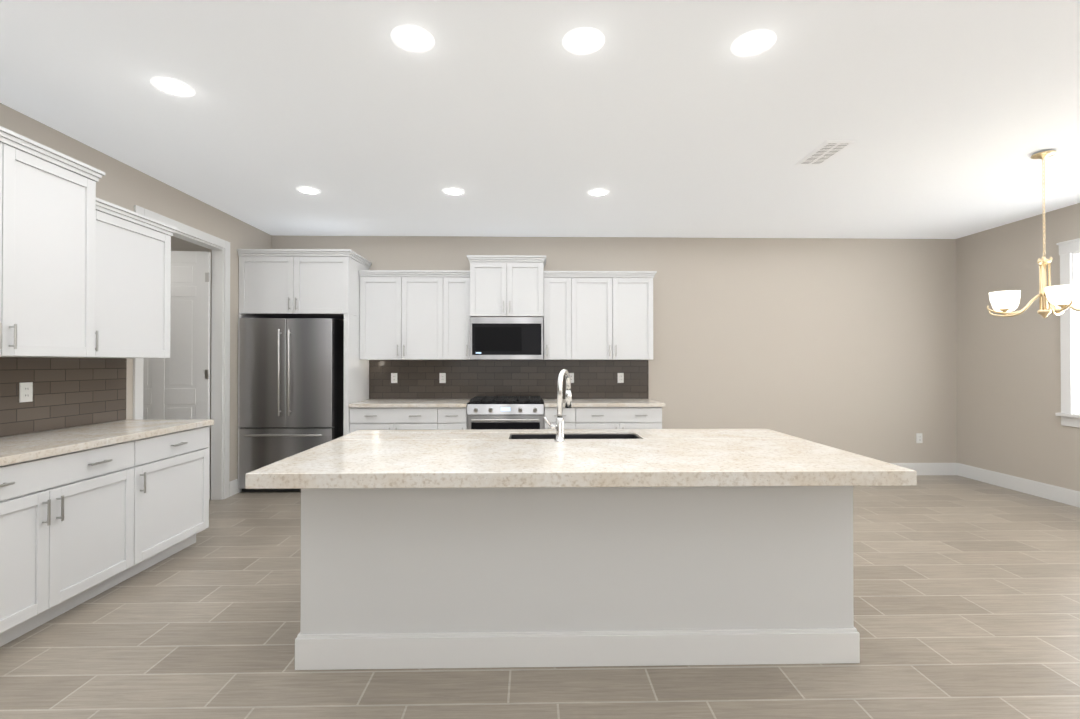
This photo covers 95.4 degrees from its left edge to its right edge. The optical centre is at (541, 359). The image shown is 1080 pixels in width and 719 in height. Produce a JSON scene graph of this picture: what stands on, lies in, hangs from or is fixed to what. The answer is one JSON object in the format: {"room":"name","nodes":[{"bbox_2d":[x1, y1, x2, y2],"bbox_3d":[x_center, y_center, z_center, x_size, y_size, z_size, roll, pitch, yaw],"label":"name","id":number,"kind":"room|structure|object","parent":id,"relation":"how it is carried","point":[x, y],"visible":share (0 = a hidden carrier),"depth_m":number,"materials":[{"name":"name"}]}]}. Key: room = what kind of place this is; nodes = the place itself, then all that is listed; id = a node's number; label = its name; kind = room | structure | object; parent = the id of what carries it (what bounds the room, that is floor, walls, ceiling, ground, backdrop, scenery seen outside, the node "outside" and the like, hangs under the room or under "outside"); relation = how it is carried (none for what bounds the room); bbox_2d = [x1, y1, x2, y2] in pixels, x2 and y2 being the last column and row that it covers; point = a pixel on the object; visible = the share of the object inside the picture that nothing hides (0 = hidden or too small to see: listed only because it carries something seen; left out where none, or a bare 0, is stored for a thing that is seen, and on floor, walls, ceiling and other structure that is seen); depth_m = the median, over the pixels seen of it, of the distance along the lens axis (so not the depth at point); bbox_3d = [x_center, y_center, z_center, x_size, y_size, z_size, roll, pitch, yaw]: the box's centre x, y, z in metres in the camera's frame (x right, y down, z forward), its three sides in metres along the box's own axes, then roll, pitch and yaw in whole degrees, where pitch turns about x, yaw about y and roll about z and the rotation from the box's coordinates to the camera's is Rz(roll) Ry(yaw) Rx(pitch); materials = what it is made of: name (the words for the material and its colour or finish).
{"room":"kitchen","nodes":[
{"label":"kitchen","id":0,"kind":"room"},
{"bbox_2d":[0,103,271,481],"bbox_3d":[-3.108,-0.061,1.436,0.100,2.820,8.550,0,0,-1],"label":"wall","id":1,"kind":"structure","parent":0,"point":[123,185],"depth_m":4.00,"materials":[{"name":"beige paint"}]},
{"bbox_2d":[0,134,107,357],"bbox_3d":[-2.886,-0.563,2.454,0.380,1.092,1.168,0,0,-1],"label":"upper cabinet","id":2,"kind":"object","parent":1,"relation":"attached to","point":[85,271],"depth_m":2.71,"materials":[{"name":"white wood"}]},
{"bbox_2d":[0,357,126,436],"bbox_3d":[-3.062,0.208,1.876,0.008,0.454,3.568,0,0,-1],"label":"backsplash","id":3,"kind":"structure","parent":1,"relation":"attached to","point":[70,392],"depth_m":3.15,"materials":[{"name":"tile"}]},
{"bbox_2d":[19,382,32,401],"bbox_3d":[-3.074,0.195,2.930,0.008,0.116,0.072,0,0,-1],"label":"electrical outlet","id":4,"kind":"object","parent":3,"relation":"attached to","point":[25,391],"visible":1,"depth_m":2.93,"materials":[{"name":"white plastic"}]},
{"bbox_2d":[108,206,175,357],"bbox_3d":[-2.928,-0.480,3.323,0.330,0.938,0.690,0,0,-1],"label":"upper cabinet","id":5,"kind":"object","parent":1,"relation":"attached to","point":[139,251],"depth_m":3.37,"materials":[{"name":"white wood"}]},
{"bbox_2d":[133,205,229,499],"bbox_3d":[-3.165,0.097,4.314,0.136,2.540,1.170,0,0,-1],"label":"door frame","id":6,"kind":"structure","parent":1,"relation":"attached to","point":[220,371],"depth_m":4.80,"materials":[{"name":"white wood"}]},
{"bbox_2d":[229,479,237,496],"bbox_3d":[-3.121,1.298,4.973,0.014,0.147,0.140,0,0,-1],"label":"baseboard","id":7,"kind":"structure","parent":1,"relation":"attached to","point":[233,487],"depth_m":4.96,"materials":[{"name":"white"}]},
{"bbox_2d":[0,475,1079,718],"bbox_3d":[0.265,1.379,1.543,9.950,0.060,8.850,0,0,-1],"label":"floor","id":8,"kind":"structure","parent":0,"point":[966,597],"depth_m":2.28,"materials":[{"name":"tile"}]},
{"bbox_2d":[0,439,147,646],"bbox_3d":[-2.766,0.918,2.447,0.620,0.874,1.170,0,0,-1],"label":"base cabinet","id":9,"kind":"object","parent":8,"relation":"on","point":[87,512],"depth_m":2.56,"materials":[{"name":"white wood"}]},
{"bbox_2d":[0,419,213,466],"bbox_3d":[-2.743,0.457,1.887,0.645,0.039,3.580,0,0,-1],"label":"countertop","id":10,"kind":"structure","parent":9,"relation":"on","point":[44,444],"depth_m":2.83,"materials":[{"name":"beige stone"}]},
{"bbox_2d":[148,427,208,567],"bbox_3d":[-2.783,0.923,3.286,0.620,0.874,0.750,0,0,-1],"label":"base cabinet","id":11,"kind":"object","parent":8,"relation":"on","point":[178,462],"depth_m":3.35,"materials":[{"name":"white wood"}]},
{"bbox_2d":[239,318,343,491],"bbox_3d":[-2.633,0.474,5.340,0.940,1.800,0.716,0,0,-1],"label":"fridge","id":12,"kind":"object","parent":8,"relation":"on","point":[291,386],"visible":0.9,"depth_m":5.04,"materials":[{"name":"silver metal"}]},
{"bbox_2d":[237,249,371,492],"bbox_3d":[-2.555,0.121,5.378,1.158,2.506,0.682,0,0,-1],"label":"surround","id":13,"kind":"object","parent":8,"relation":"on","point":[299,283],"visible":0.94,"depth_m":5.08,"materials":[{"name":"white wood"}]},
{"bbox_2d":[349,399,469,432],"bbox_3d":[-1.397,0.917,5.409,1.216,0.914,0.657,0,0,-1],"label":"base cabinet","id":14,"kind":"object","parent":8,"relation":"on","point":[409,414],"visible":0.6,"depth_m":5.12,"materials":[{"name":"white wood"}]},
{"bbox_2d":[467,396,543,428],"bbox_3d":[-0.384,0.898,5.407,0.797,0.952,0.680,0,0,-1],"label":"range","id":15,"kind":"object","parent":8,"relation":"on","point":[505,412],"visible":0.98,"depth_m":5.13,"materials":[{"name":"silver metal"}]},
{"bbox_2d":[544,407,582,428],"bbox_3d":[0.214,0.937,5.457,0.389,0.874,0.623,0,0,-1],"label":"base cabinet","id":16,"kind":"object","parent":8,"relation":"on","point":[573,417],"depth_m":5.15,"materials":[{"name":"white wood"}]},
{"bbox_2d":[295,485,864,669],"bbox_3d":[0.161,0.930,2.641,2.493,0.853,0.949,0,0,-1],"label":"kitchen island","id":17,"kind":"object","parent":8,"relation":"on","point":[557,545],"depth_m":2.18,"materials":[{"name":"white paint"}]},
{"bbox_2d":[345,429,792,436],"bbox_3d":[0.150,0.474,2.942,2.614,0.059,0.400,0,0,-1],"label":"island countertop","id":18,"kind":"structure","parent":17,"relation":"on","point":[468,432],"depth_m":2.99,"materials":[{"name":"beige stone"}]},
{"bbox_2d":[509,433,636,436],"bbox_3d":[0.191,0.566,2.872,0.755,0.220,0.260,0,0,-1],"label":"sink","id":19,"kind":"object","parent":18,"relation":"in","point":[510,434],"depth_m":3.00,"materials":[{"name":"black metal"}]},
{"bbox_2d":[245,437,916,488],"bbox_3d":[0.162,0.470,2.325,2.614,0.059,0.834,0,0,-1],"label":"island countertop","id":20,"kind":"structure","parent":17,"relation":"on","point":[342,462],"depth_m":2.07,"materials":[{"name":"beige stone"}]},
{"bbox_2d":[583,407,661,428],"bbox_3d":[0.776,0.937,5.468,0.974,0.874,0.623,0,0,-1],"label":"base cabinet","id":21,"kind":"object","parent":8,"relation":"on","point":[613,414],"depth_m":5.16,"materials":[{"name":"white wood"}]},
{"bbox_2d":[543,399,664,406],"bbox_3d":[0.654,0.480,5.456,1.268,0.039,0.648,0,0,-1],"label":"countertop","id":22,"kind":"structure","parent":21,"relation":"on","point":[547,402],"depth_m":5.14,"materials":[{"name":"beige stone"}]},
{"bbox_2d":[0,0,1079,238],"bbox_3d":[0.265,-1.511,1.562,9.950,0.080,8.850,0,0,-1],"label":"ceiling","id":23,"kind":"structure","parent":0,"point":[656,118],"depth_m":2.89,"materials":[{"name":"white paint"}]},
{"bbox_2d":[150,77,194,96],"bbox_3d":[-1.982,-1.460,2.642,0.196,0.006,0.196,0,0,-1],"label":"recessed light","id":24,"kind":"object","parent":23,"relation":"in","point":[173,87],"visible":1,"depth_m":2.63,"materials":[{"name":"white plastic"}]},
{"bbox_2d":[296,186,320,194],"bbox_3d":[-2.003,-1.450,4.222,0.196,0.006,0.196,0,0,-1],"label":"recessed light","id":25,"kind":"object","parent":23,"relation":"in","point":[307,190],"visible":1,"depth_m":4.21,"materials":[{"name":"white plastic"}]},
{"bbox_2d":[391,25,434,52],"bbox_3d":[-0.590,-1.463,2.250,0.196,0.006,0.196,0,0,-1],"label":"recessed light","id":26,"kind":"object","parent":23,"relation":"in","point":[413,38],"visible":1,"depth_m":2.24,"materials":[{"name":"white plastic"}]},
{"bbox_2d":[442,187,464,194],"bbox_3d":[-0.761,-1.450,4.247,0.196,0.006,0.196,0,0,-1],"label":"recessed light","id":27,"kind":"object","parent":23,"relation":"in","point":[453,191],"visible":1,"depth_m":4.24,"materials":[{"name":"white plastic"}]},
{"bbox_2d":[562,27,604,54],"bbox_3d":[0.192,-1.463,2.265,0.196,0.006,0.196,0,0,-1],"label":"recessed light","id":28,"kind":"object","parent":23,"relation":"in","point":[583,40],"visible":1,"depth_m":2.26,"materials":[{"name":"white plastic"}]},
{"bbox_2d":[587,188,609,195],"bbox_3d":[0.492,-1.450,4.271,0.196,0.006,0.196,0,0,-1],"label":"recessed light","id":29,"kind":"object","parent":23,"relation":"in","point":[598,192],"visible":1,"depth_m":4.26,"materials":[{"name":"white plastic"}]},
{"bbox_2d":[731,29,775,56],"bbox_3d":[0.981,-1.463,2.281,0.196,0.006,0.196,0,0,-1],"label":"recessed light","id":30,"kind":"object","parent":23,"relation":"in","point":[752,43],"visible":1,"depth_m":2.27,"materials":[{"name":"white plastic"}]},
{"bbox_2d":[795,140,856,164],"bbox_3d":[1.993,-1.454,3.471,0.200,0.009,0.400,0,0,-1],"label":"ceiling vent","id":31,"kind":"object","parent":23,"relation":"in","point":[824,152],"visible":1,"depth_m":3.44,"materials":[{"name":"white metal"}]},
{"bbox_2d":[986,150,1079,317],"bbox_3d":[3.510,-0.874,3.470,0.688,1.170,0.688,0,0,-1],"label":"chandelier","id":32,"kind":"object","parent":23,"relation":"hanging from","point":[1057,299],"visible":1,"depth_m":3.43,"materials":[{"name":"white glass"}]},
{"bbox_2d":[171,235,956,477],"bbox_3d":[0.180,-0.033,5.837,9.950,2.820,0.120,0,0,-1],"label":"wall","id":33,"kind":"structure","parent":0,"point":[848,344],"depth_m":5.83,"materials":[{"name":"beige paint"}]},
{"bbox_2d":[359,270,470,359],"bbox_3d":[-1.399,-0.487,5.564,1.216,0.980,0.364,0,0,-1],"label":"upper cabinet","id":34,"kind":"object","parent":33,"relation":"attached to","point":[414,314],"visible":0.92,"depth_m":5.42,"materials":[{"name":"white wood"}]},
{"bbox_2d":[467,255,545,316],"bbox_3d":[-0.387,-0.801,5.551,0.865,0.661,0.434,0,0,-1],"label":"upper cabinet","id":35,"kind":"object","parent":33,"relation":"attached to","point":[506,285],"visible":0.98,"depth_m":5.37,"materials":[{"name":"white wood"}]},
{"bbox_2d":[470,317,542,359],"bbox_3d":[-0.387,-0.231,5.571,0.797,0.464,0.388,0,0,-1],"label":"microwave","id":36,"kind":"object","parent":35,"relation":"attached to","point":[506,338],"visible":1,"depth_m":5.38,"materials":[{"name":"silver metal"}]},
{"bbox_2d":[369,360,648,398],"bbox_3d":[-0.377,0.233,5.759,3.268,0.454,0.008,0,0,-1],"label":"backsplash","id":37,"kind":"structure","parent":33,"relation":"attached to","point":[471,379],"depth_m":5.75,"materials":[{"name":"tile"}]},
{"bbox_2d":[391,373,396,382],"bbox_3d":[-1.719,0.216,5.724,0.072,0.116,0.008,0,0,-1],"label":"electrical outlet","id":38,"kind":"object","parent":37,"relation":"attached to","point":[393,377],"visible":1,"depth_m":5.72,"materials":[{"name":"white plastic"}]},
{"bbox_2d":[439,373,445,382],"bbox_3d":[-1.158,0.216,5.735,0.072,0.116,0.008,0,0,-1],"label":"electrical outlet","id":39,"kind":"object","parent":37,"relation":"attached to","point":[442,377],"visible":1,"depth_m":5.73,"materials":[{"name":"white plastic"}]},
{"bbox_2d":[569,373,573,382],"bbox_3d":[0.341,0.216,5.764,0.072,0.116,0.008,0,0,-1],"label":"electrical outlet","id":40,"kind":"object","parent":37,"relation":"attached to","point":[571,377],"visible":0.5,"depth_m":5.76,"materials":[{"name":"white plastic"}]},
{"bbox_2d":[618,373,623,382],"bbox_3d":[0.927,0.216,5.776,0.072,0.116,0.008,0,0,-1],"label":"electrical outlet","id":41,"kind":"object","parent":37,"relation":"attached to","point":[620,377],"visible":1,"depth_m":5.77,"materials":[{"name":"white plastic"}]},
{"bbox_2d":[543,275,578,359],"bbox_3d":[0.201,-0.466,5.613,0.368,0.938,0.330,0,0,-1],"label":"upper cabinet","id":42,"kind":"object","parent":33,"relation":"attached to","point":[561,292],"depth_m":5.45,"materials":[{"name":"white wood"}]},
{"bbox_2d":[579,275,654,359],"bbox_3d":[0.753,-0.466,5.624,0.972,0.938,0.330,0,0,-1],"label":"upper cabinet","id":43,"kind":"object","parent":33,"relation":"attached to","point":[598,315],"depth_m":5.47,"materials":[{"name":"white wood"}]},
{"bbox_2d":[916,433,922,442],"bbox_3d":[4.496,0.937,5.851,0.072,0.116,0.008,0,0,-1],"label":"electrical outlet","id":44,"kind":"object","parent":33,"relation":"attached to","point":[919,437],"visible":1,"depth_m":5.85,"materials":[{"name":"white plastic"}]},
{"bbox_2d":[891,463,956,474],"bbox_3d":[3.114,1.303,5.819,3.655,0.147,0.014,0,0,-1],"label":"baseboard","id":45,"kind":"structure","parent":33,"relation":"attached to","point":[935,468],"depth_m":5.84,"materials":[{"name":"white wood"}]},
{"bbox_2d":[956,203,1079,490],"bbox_3d":[5.120,-0.060,1.599,0.160,2.820,8.550,0,0,-1],"label":"wall","id":46,"kind":"structure","parent":0,"point":[1008,390],"depth_m":5.18,"materials":[{"name":"beige paint"}]},
{"bbox_2d":[957,463,1079,507],"bbox_3d":[5.033,1.276,1.588,0.014,0.147,8.550,0,0,-1],"label":"baseboard","id":47,"kind":"structure","parent":46,"relation":"attached to","point":[1049,492],"depth_m":5.07,"materials":[{"name":"white wood"}]},
{"bbox_2d":[1055,238,1079,427],"bbox_3d":[5.040,-0.248,4.139,0.200,1.748,1.170,0,0,-1],"label":"window","id":48,"kind":"structure","parent":46,"relation":"in","point":[1069,254],"depth_m":4.62,"materials":[{"name":"white glass"}]},
{"bbox_3d":[-3.990,-0.043,4.319,1.550,2.820,2.750,0,0,-1],"label":"wall","id":49,"kind":"structure","parent":0,"visible":0},
{"bbox_2d":[143,251,210,498],"bbox_3d":[-3.685,0.157,4.707,0.926,2.410,0.164,0,0,-1],"label":"pantry door","id":50,"kind":"structure","parent":49,"relation":"in","point":[176,385],"depth_m":4.75,"materials":[{"name":"white wood"}]}
]}

